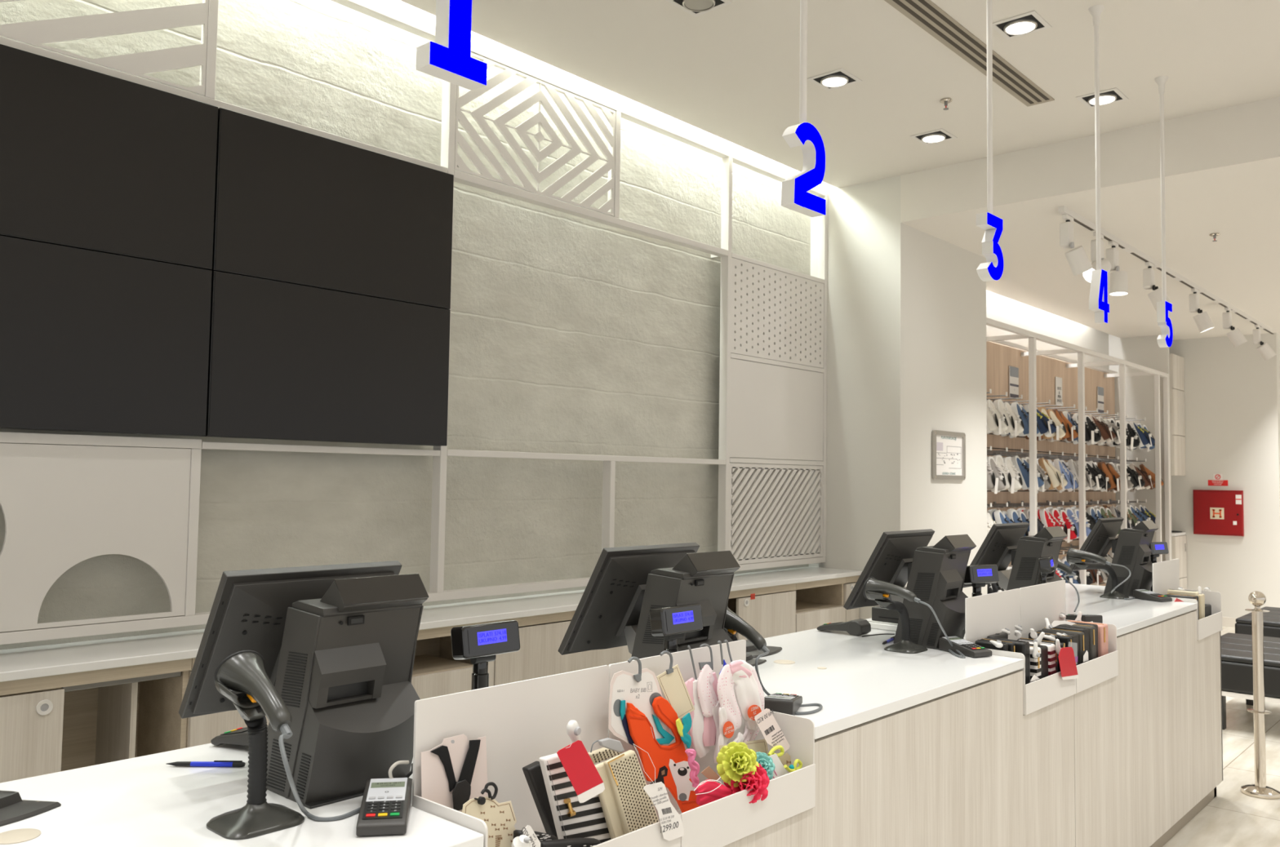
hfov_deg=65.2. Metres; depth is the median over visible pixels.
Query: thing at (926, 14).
ceiling vent
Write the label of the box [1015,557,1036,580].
vent grille
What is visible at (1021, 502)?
hook
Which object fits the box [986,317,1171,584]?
wall frame
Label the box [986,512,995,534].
shoes
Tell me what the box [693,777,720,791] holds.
cord
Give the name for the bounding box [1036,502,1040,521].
shoes
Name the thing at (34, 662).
countertop
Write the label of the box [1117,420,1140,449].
shoes
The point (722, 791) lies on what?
pouch
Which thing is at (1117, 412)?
hook
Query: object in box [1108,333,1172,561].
display shelf
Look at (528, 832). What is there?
print
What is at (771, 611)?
base cabinet
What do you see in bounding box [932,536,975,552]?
hood
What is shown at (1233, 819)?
floor
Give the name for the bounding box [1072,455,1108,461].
hook
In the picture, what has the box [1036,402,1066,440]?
shoes
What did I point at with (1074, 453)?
hook
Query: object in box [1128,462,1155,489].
shoes
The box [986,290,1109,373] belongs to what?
wall
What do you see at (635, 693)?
print
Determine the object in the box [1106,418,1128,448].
shoes
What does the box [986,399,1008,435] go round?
shoes
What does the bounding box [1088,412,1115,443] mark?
shoes
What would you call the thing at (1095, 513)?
shoes
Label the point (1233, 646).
seat cushion
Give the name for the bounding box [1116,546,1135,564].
vent grille
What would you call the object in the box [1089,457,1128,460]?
hook
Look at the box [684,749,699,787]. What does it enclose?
ribbon
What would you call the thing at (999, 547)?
monitor
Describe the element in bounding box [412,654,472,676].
niche shelf
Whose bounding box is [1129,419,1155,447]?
shoes
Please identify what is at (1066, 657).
tag
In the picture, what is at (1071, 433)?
shoes
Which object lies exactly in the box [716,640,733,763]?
pack
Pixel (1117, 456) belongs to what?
hook
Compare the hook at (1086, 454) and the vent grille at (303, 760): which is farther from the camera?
the hook at (1086, 454)
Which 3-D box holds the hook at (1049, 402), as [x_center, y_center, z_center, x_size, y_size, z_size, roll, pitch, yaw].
[3.356,-0.169,8.656,0.368,0.058,0.030,-2,-4,42]
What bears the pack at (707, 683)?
hanging from the display tray at (725, 821)
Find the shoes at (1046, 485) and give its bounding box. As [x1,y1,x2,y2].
[1023,452,1050,492]
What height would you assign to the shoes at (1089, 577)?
0.315 m
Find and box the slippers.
[716,640,764,743]
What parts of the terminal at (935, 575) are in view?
connector panel, support arm, plate, glossy lid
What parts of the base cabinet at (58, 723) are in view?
door, ring pull, sliding rail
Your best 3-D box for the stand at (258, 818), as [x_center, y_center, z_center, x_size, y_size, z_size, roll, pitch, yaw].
[-0.583,0.499,1.529,0.110,0.219,0.124,-2,-4,42]
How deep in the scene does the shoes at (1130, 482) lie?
9.80 m
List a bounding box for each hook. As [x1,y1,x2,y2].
[986,391,1007,399]
[986,395,1022,402]
[986,447,1008,453]
[986,448,1022,455]
[986,502,1008,508]
[986,502,1022,507]
[992,400,1028,404]
[992,450,1037,456]
[992,502,1037,507]
[1007,400,1050,407]
[1007,450,1050,457]
[1007,501,1051,506]
[1020,452,1063,458]
[1021,501,1063,506]
[1022,402,1062,407]
[1036,453,1075,458]
[1037,501,1075,506]
[1045,404,1075,408]
[1045,453,1087,459]
[1046,500,1087,506]
[1047,406,1086,413]
[1057,500,1098,506]
[1059,454,1097,460]
[1059,546,1079,551]
[1068,408,1097,414]
[1068,410,1108,417]
[1069,500,1109,505]
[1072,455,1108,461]
[1085,456,1119,462]
[1087,500,1119,505]
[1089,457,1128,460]
[1089,499,1128,504]
[1092,412,1118,417]
[1099,499,1137,504]
[1101,457,1137,462]
[1102,413,1128,417]
[1109,499,1146,503]
[1111,458,1146,463]
[1113,415,1137,419]
[1125,417,1146,422]
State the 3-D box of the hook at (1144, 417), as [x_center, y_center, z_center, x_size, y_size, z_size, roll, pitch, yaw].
[5.200,-0.032,10.697,0.368,0.058,0.030,-2,-4,42]
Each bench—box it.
[1220,632,1279,729]
[1235,606,1279,638]
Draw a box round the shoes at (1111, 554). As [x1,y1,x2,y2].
[1108,546,1114,557]
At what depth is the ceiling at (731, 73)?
4.60 m
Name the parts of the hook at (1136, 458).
rod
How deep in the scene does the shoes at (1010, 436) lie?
8.14 m
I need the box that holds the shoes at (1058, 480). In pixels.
[1038,455,1067,490]
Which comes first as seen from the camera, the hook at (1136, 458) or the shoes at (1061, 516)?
the shoes at (1061, 516)
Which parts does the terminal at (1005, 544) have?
connector panel, support arm, plate, glossy lid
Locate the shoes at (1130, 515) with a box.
[1117,506,1140,526]
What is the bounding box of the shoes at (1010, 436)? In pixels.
[998,398,1016,438]
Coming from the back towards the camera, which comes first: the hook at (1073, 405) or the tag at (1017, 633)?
the hook at (1073, 405)
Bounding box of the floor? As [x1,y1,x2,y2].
[1162,626,1279,846]
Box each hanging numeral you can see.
[415,0,487,90]
[781,0,826,217]
[976,0,1003,281]
[1088,4,1109,324]
[1154,75,1173,347]
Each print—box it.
[480,805,512,846]
[521,827,535,846]
[535,834,551,840]
[630,688,645,698]
[648,765,667,785]
[650,792,668,807]
[657,815,674,824]
[660,822,678,833]
[668,759,695,801]
[756,710,773,724]
[771,730,784,746]
[1009,366,1018,377]
[1097,386,1103,395]
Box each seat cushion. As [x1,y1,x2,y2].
[1220,632,1279,643]
[1221,637,1279,648]
[1221,643,1279,655]
[1221,648,1279,667]
[1235,615,1279,627]
[1244,613,1279,618]
[1260,606,1279,611]
[1262,609,1279,614]
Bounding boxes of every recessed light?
[665,0,732,17]
[807,68,862,90]
[910,128,957,145]
[992,10,1051,39]
[1075,87,1128,108]
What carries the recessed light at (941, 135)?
in the ceiling at (731, 73)
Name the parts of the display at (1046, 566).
glass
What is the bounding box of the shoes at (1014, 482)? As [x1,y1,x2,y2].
[992,454,1022,493]
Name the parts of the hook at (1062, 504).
rod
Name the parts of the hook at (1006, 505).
rod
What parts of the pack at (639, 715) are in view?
teal trim, teal trim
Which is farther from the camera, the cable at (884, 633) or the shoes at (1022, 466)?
the shoes at (1022, 466)
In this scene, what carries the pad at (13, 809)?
on the countertop at (144, 801)
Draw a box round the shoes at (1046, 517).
[1039,503,1066,533]
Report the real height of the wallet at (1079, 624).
0.190 m
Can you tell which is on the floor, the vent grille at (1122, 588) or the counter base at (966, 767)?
the counter base at (966, 767)
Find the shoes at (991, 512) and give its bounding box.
[987,507,1007,524]
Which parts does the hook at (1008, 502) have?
rod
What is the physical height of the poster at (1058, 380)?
0.280 m
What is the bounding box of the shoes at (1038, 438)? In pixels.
[1022,407,1043,440]
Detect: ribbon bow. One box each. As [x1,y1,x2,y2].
[675,718,683,737]
[680,712,692,748]
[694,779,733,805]
[767,745,784,757]
[783,759,802,773]
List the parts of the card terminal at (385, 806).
keypad plate, plate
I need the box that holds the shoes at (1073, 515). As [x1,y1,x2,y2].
[1062,504,1093,539]
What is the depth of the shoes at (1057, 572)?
8.43 m
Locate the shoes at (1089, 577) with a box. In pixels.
[1062,556,1093,585]
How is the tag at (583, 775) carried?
hanging from the tag at (573, 730)
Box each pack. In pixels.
[420,734,488,812]
[608,657,701,813]
[684,645,709,758]
[697,644,719,764]
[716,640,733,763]
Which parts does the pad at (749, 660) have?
plate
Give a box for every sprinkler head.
[939,97,951,110]
[1208,233,1219,241]
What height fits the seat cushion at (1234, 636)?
0.040 m
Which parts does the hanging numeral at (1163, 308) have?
rod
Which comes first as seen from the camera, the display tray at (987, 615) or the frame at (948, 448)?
the display tray at (987, 615)
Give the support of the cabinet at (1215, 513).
attached to the wall at (1232, 394)
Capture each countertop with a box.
[0,566,862,682]
[0,582,1197,846]
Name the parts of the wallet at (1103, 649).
zip pull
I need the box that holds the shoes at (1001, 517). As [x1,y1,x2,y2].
[994,506,1024,537]
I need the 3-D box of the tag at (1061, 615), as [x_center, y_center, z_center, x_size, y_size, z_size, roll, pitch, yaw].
[1.597,0.725,3.780,0.024,0.025,0.051,-2,-4,42]
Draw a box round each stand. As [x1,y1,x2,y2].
[206,680,304,840]
[724,627,737,641]
[866,591,927,653]
[1068,557,1128,599]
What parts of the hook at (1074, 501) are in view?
rod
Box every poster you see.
[1008,365,1018,398]
[1055,376,1062,406]
[1097,386,1103,413]
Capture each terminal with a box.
[178,560,429,809]
[355,777,412,836]
[557,542,740,658]
[764,693,802,715]
[843,528,976,650]
[938,636,991,657]
[963,522,1067,591]
[1065,614,1102,623]
[1069,517,1159,597]
[1133,589,1172,602]
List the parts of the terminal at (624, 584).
connector panel, plate, glossy lid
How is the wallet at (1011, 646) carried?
on the display tray at (987, 615)
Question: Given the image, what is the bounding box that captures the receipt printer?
[871,605,899,623]
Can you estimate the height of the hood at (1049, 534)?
0.050 m
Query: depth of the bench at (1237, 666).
6.09 m
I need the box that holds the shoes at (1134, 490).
[1128,487,1136,493]
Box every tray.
[411,665,680,846]
[607,640,815,846]
[866,619,897,631]
[964,588,1075,715]
[1020,580,1118,693]
[1152,559,1222,640]
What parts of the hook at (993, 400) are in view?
rod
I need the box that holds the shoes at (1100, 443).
[1091,440,1105,445]
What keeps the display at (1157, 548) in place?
on the countertop at (144, 801)
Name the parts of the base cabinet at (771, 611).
ring pull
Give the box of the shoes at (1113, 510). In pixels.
[1109,502,1134,528]
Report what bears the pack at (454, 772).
in the display tray at (522, 722)
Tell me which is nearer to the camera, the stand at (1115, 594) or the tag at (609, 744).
the tag at (609, 744)
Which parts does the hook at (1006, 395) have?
rod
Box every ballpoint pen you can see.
[165,760,245,767]
[882,635,894,644]
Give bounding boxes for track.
[1057,205,1273,334]
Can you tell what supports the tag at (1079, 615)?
on the wallet at (1103, 649)
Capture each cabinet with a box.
[0,658,191,783]
[186,657,269,747]
[411,621,495,699]
[493,611,631,686]
[727,583,795,639]
[793,577,846,632]
[843,575,859,622]
[1168,353,1186,589]
[1192,489,1244,536]
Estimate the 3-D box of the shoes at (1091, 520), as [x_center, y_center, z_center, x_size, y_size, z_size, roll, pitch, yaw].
[4.102,0.888,9.154,0.194,0.322,0.239,-2,-4,42]
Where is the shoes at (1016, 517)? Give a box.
[1007,504,1029,536]
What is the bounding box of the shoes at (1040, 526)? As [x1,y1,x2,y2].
[1022,506,1045,533]
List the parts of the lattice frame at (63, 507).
cutout panel, rail, cutout panel, post, post, rail, rail, rail, post, cutout panel, rail, rail, rail, post, post, post, cutout panel, rail, plain panel, rail, cutout panel, rail, post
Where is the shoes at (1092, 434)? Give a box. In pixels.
[1072,413,1101,444]
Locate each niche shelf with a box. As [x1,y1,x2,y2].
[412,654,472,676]
[795,600,841,613]
[1171,532,1186,536]
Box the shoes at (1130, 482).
[1106,461,1133,491]
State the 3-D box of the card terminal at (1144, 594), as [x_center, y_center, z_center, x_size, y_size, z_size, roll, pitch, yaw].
[2.374,0.797,4.640,0.072,0.040,0.156,2,-3,-21]
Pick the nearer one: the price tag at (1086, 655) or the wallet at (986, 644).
the wallet at (986, 644)
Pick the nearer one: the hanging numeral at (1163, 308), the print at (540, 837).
the print at (540, 837)
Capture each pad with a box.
[0,791,61,826]
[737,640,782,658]
[746,653,766,666]
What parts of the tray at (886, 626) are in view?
tray lid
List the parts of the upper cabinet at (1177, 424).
panel, panel, panel, door, drawer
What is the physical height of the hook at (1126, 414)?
0.058 m
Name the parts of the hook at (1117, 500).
rod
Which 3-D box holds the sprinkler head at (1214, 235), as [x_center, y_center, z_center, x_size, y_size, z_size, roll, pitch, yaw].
[3.681,-1.190,6.415,0.060,0.046,0.060,-2,-4,42]
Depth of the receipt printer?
3.61 m
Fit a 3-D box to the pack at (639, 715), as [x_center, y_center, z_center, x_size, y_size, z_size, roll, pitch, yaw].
[0.041,0.625,1.990,0.017,0.338,0.285,-2,-4,42]
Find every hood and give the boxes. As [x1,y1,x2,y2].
[320,581,427,612]
[671,555,739,577]
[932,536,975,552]
[1033,528,1066,540]
[1132,521,1158,532]
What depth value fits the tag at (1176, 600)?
4.37 m
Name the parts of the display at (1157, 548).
glass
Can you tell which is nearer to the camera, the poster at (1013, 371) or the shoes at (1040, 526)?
the shoes at (1040, 526)
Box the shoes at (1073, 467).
[1067,456,1095,490]
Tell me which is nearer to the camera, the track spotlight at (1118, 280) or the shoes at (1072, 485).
the track spotlight at (1118, 280)
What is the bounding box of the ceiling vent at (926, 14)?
[884,0,1054,106]
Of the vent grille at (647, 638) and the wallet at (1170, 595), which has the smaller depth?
the vent grille at (647, 638)
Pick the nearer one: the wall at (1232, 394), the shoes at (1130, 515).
the shoes at (1130, 515)
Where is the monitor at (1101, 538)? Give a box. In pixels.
[1069,517,1124,571]
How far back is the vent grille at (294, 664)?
1.64 m
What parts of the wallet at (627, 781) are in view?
gold trim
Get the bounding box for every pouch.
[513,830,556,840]
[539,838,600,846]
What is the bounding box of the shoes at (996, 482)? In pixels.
[986,456,1005,493]
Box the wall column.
[808,175,986,619]
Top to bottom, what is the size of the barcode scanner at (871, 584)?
0.072 m
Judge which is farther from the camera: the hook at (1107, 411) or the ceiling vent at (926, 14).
the hook at (1107, 411)
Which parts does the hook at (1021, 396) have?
rod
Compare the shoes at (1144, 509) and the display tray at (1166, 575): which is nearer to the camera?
the display tray at (1166, 575)
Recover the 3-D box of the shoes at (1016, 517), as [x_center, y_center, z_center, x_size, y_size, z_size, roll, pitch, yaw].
[3.074,0.815,8.016,0.237,0.326,0.189,4,-4,-44]
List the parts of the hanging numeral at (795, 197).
rod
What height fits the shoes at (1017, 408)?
0.326 m
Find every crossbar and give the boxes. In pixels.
[986,453,1111,462]
[1060,545,1079,549]
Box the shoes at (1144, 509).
[1136,501,1155,531]
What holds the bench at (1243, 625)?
on the floor
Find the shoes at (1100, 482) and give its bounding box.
[1075,460,1105,490]
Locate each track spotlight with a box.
[1059,213,1093,275]
[1082,231,1111,283]
[1106,240,1128,296]
[1142,262,1172,311]
[1188,288,1214,333]
[1222,307,1247,347]
[1252,324,1275,360]
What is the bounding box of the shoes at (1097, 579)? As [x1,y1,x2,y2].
[1086,569,1103,586]
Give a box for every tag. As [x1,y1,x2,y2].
[511,835,532,846]
[521,825,540,846]
[556,740,604,803]
[566,720,581,743]
[590,737,624,753]
[633,744,684,841]
[754,708,790,752]
[989,640,1003,648]
[1001,627,1010,635]
[1013,630,1022,637]
[1014,625,1022,631]
[1030,628,1037,639]
[1031,642,1039,658]
[1031,675,1039,681]
[1033,631,1044,644]
[1043,634,1055,641]
[1044,617,1053,629]
[1051,621,1075,627]
[1055,639,1061,654]
[1056,632,1066,635]
[1057,643,1078,679]
[1058,613,1066,618]
[1074,611,1082,621]
[1083,650,1088,662]
[1173,598,1184,602]
[1197,586,1201,594]
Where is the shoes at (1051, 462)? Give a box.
[1047,458,1066,493]
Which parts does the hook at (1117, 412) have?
rod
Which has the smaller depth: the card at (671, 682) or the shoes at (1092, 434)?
the card at (671, 682)
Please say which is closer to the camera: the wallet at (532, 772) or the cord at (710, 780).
the wallet at (532, 772)
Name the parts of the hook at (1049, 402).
rod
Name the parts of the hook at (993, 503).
rod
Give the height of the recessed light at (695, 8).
0.015 m
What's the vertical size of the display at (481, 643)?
0.254 m
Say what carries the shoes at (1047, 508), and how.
hanging from the hook at (1074, 501)
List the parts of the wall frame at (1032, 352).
post, rail, rail, post, post, post, post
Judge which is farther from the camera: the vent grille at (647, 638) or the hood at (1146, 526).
the hood at (1146, 526)
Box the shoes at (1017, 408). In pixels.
[1011,397,1039,438]
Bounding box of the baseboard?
[1222,617,1237,627]
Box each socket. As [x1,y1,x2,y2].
[346,615,364,626]
[694,579,704,586]
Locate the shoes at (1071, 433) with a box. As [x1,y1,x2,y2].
[1052,406,1078,441]
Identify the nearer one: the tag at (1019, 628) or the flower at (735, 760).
the flower at (735, 760)
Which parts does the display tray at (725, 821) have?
panel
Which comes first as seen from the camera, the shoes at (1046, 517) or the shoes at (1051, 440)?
the shoes at (1046, 517)
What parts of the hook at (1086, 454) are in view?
rod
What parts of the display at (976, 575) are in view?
glass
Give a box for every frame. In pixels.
[0,0,827,644]
[932,430,965,479]
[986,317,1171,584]
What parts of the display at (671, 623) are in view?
glass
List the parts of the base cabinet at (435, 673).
drawer, filler panel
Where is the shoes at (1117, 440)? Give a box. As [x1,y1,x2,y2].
[1095,413,1120,444]
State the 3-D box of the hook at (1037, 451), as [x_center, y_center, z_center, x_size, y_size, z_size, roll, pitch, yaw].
[3.144,0.251,8.406,0.368,0.058,0.030,-2,-4,42]
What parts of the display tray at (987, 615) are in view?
panel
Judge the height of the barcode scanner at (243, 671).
0.109 m
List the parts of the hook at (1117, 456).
rod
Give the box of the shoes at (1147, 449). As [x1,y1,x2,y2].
[1136,420,1155,451]
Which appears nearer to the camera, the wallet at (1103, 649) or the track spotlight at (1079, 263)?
the wallet at (1103, 649)
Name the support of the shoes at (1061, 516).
hanging from the hook at (1062, 504)
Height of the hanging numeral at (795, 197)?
1.274 m
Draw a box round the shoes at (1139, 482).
[1118,463,1145,489]
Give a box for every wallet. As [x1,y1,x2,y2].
[522,761,558,839]
[538,753,610,844]
[587,747,621,764]
[595,762,624,839]
[603,750,659,835]
[974,640,1008,651]
[980,639,1015,652]
[983,637,1030,684]
[986,632,1008,639]
[1017,638,1057,673]
[1017,640,1056,675]
[1028,632,1072,648]
[1029,644,1048,678]
[1029,646,1042,683]
[1035,630,1079,666]
[1041,627,1084,664]
[1050,624,1089,662]
[1057,642,1065,672]
[1059,624,1096,660]
[1067,620,1108,657]
[1071,622,1097,657]
[1164,593,1199,620]
[1167,589,1199,604]
[1198,593,1204,619]
[1204,604,1211,617]
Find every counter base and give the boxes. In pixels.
[723,670,1075,846]
[1074,610,1222,846]
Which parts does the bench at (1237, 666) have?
leg, leg, rail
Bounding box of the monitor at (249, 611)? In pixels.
[178,560,402,719]
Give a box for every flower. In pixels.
[715,742,759,787]
[723,764,769,804]
[755,751,775,780]
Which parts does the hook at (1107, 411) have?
rod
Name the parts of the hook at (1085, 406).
rod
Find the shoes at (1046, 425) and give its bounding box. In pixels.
[1023,404,1056,437]
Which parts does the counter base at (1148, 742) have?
panel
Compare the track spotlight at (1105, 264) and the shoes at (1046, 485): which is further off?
the shoes at (1046, 485)
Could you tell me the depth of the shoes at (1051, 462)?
9.05 m
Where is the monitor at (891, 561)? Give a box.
[843,528,934,609]
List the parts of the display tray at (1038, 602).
panel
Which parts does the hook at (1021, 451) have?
rod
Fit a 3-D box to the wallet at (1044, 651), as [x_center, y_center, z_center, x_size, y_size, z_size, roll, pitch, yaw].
[1.250,0.804,3.259,0.135,0.174,0.075,-2,-4,42]
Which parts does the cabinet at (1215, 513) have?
sign plate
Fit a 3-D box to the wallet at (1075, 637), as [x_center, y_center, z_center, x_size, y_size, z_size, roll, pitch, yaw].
[1.448,0.818,3.486,0.135,0.178,0.072,-2,-4,42]
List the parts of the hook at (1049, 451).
rod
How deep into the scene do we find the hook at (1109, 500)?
10.58 m
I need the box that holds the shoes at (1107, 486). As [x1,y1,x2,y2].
[1087,457,1111,492]
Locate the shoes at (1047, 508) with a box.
[1045,506,1060,511]
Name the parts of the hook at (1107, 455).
rod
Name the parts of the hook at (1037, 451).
rod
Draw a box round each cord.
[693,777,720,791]
[695,779,721,795]
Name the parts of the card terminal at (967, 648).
plate, keypad plate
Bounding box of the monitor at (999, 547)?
[963,522,1029,587]
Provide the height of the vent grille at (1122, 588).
0.081 m
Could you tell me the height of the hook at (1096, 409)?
0.058 m
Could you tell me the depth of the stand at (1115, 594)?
4.66 m
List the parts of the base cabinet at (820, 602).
drawer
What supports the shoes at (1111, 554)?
hanging from the hook
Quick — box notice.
[1208,474,1227,485]
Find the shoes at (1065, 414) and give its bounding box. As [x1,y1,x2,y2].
[1062,410,1078,444]
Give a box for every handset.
[210,725,268,746]
[817,618,871,635]
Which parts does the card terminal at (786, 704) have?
plate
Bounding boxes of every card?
[462,782,516,846]
[656,650,694,719]
[701,766,719,782]
[719,739,768,755]
[768,754,787,780]
[778,753,791,773]
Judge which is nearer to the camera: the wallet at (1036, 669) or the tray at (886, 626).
the wallet at (1036, 669)
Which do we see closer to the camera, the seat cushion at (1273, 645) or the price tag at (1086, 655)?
the price tag at (1086, 655)
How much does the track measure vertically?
0.036 m
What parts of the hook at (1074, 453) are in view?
rod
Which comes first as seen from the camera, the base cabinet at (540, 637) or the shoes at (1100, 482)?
the base cabinet at (540, 637)
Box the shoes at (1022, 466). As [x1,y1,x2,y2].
[1011,453,1044,490]
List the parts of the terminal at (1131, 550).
connector panel, support arm, plate, glossy lid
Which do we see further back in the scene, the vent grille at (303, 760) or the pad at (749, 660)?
the pad at (749, 660)
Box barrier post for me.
[1240,591,1279,799]
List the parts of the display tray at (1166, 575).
panel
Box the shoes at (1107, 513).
[1096,505,1120,537]
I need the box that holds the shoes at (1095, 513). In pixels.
[1086,503,1104,522]
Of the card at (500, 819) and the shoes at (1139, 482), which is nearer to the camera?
the card at (500, 819)
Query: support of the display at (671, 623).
on the countertop at (144, 801)
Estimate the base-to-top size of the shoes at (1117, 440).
0.305 m
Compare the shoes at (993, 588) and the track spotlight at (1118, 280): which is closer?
the track spotlight at (1118, 280)
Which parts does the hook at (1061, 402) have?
rod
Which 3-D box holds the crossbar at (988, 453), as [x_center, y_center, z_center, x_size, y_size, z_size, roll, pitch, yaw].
[3.675,0.313,9.241,0.015,0.018,4.710,-2,-4,42]
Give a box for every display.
[450,620,519,690]
[648,603,703,654]
[964,564,999,596]
[1038,555,1054,584]
[1149,542,1168,591]
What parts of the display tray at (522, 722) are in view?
panel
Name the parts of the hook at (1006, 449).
rod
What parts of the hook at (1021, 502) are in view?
rod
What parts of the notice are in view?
white plate, red plate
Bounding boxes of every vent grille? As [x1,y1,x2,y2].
[266,739,291,792]
[280,651,307,707]
[296,753,311,799]
[642,605,668,644]
[909,618,922,644]
[913,573,934,600]
[926,623,939,646]
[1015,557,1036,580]
[1110,577,1125,594]
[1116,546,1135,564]
[1129,579,1139,595]
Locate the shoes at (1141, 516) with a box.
[1127,502,1151,521]
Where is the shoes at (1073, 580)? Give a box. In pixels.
[1056,558,1080,584]
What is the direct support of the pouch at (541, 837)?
in the display tray at (522, 722)
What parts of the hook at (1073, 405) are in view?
rod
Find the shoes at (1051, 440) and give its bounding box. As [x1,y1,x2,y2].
[1037,406,1054,442]
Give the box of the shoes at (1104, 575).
[1097,569,1108,582]
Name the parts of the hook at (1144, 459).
rod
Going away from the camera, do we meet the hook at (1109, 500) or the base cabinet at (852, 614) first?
the base cabinet at (852, 614)
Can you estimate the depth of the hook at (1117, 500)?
9.91 m
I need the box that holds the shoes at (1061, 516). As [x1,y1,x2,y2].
[1048,505,1077,542]
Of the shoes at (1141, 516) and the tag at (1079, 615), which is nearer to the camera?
the tag at (1079, 615)
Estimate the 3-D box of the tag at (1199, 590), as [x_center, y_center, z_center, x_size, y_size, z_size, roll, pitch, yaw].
[2.679,0.818,4.793,0.024,0.075,0.029,-2,-4,42]
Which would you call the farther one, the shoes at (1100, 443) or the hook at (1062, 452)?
the shoes at (1100, 443)
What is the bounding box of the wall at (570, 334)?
[0,0,810,650]
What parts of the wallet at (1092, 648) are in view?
zip pull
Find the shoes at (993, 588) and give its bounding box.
[986,582,1004,594]
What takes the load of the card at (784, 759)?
in the display tray at (725, 821)
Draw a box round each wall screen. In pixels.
[0,44,217,270]
[0,235,212,436]
[204,271,450,446]
[211,107,453,309]
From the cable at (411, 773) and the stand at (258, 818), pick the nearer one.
the stand at (258, 818)
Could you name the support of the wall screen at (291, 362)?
attached to the wall at (570, 334)
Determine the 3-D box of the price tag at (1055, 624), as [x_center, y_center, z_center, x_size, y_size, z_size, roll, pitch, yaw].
[1.514,0.715,3.566,0.008,0.041,0.260,-2,-4,44]
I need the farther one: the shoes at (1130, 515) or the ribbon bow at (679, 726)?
the shoes at (1130, 515)
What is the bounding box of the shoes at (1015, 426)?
[993,399,1024,436]
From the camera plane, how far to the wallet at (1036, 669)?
3.16 m
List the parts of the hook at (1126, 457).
rod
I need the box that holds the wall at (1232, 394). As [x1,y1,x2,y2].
[1168,333,1279,617]
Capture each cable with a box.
[278,733,360,822]
[388,760,408,778]
[404,763,413,778]
[755,651,822,715]
[862,633,894,637]
[919,600,965,658]
[1064,574,1079,612]
[1109,563,1134,599]
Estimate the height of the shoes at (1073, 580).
0.323 m
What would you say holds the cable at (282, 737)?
on the countertop at (144, 801)
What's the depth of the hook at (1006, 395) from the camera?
7.88 m
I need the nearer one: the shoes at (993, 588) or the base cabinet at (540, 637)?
the base cabinet at (540, 637)
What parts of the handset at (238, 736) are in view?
keypad plate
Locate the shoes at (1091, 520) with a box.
[1075,507,1096,527]
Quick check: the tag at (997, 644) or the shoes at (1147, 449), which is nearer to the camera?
the tag at (997, 644)
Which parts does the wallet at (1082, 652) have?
zip pull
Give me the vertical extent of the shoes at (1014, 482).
0.337 m
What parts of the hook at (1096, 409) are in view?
rod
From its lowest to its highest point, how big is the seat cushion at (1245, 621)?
0.040 m
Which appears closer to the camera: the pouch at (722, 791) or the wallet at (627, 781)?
the wallet at (627, 781)
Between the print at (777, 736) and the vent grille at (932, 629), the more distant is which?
the vent grille at (932, 629)
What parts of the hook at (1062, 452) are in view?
rod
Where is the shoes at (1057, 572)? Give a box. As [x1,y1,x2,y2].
[1055,568,1066,582]
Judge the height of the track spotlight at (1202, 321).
0.355 m
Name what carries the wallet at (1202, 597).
on the display tray at (1166, 575)
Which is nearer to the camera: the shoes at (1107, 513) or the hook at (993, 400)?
the hook at (993, 400)
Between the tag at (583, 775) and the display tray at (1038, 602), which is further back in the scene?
the display tray at (1038, 602)
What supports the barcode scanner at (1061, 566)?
attached to the stand
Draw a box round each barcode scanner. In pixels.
[213,650,293,739]
[724,606,769,653]
[862,577,920,603]
[1057,561,1075,574]
[1066,547,1110,565]
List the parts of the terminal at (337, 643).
plate, foot plate, glossy lid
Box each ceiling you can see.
[400,0,1279,187]
[900,96,1279,364]
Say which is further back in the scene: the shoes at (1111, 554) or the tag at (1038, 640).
the shoes at (1111, 554)
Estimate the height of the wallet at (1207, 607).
0.120 m
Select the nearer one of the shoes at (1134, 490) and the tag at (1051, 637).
the tag at (1051, 637)
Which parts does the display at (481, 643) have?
glass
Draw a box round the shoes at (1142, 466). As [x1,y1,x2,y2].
[1138,460,1164,489]
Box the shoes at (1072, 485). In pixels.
[1053,457,1078,492]
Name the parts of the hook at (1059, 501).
rod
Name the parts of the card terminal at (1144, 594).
plate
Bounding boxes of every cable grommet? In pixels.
[0,828,40,844]
[773,660,795,664]
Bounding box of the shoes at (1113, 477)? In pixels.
[1097,461,1119,491]
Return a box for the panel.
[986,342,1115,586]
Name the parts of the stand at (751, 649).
plate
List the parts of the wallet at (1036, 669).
zip pull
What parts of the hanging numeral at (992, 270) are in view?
rod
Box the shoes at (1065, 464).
[1059,459,1078,489]
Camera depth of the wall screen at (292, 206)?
3.82 m
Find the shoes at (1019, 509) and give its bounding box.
[1017,507,1040,520]
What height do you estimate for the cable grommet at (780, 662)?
0.002 m
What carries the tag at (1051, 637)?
on the wallet at (1060, 643)
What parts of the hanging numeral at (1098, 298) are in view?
rod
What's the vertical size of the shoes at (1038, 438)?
0.326 m
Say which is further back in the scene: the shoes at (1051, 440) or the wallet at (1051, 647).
the shoes at (1051, 440)

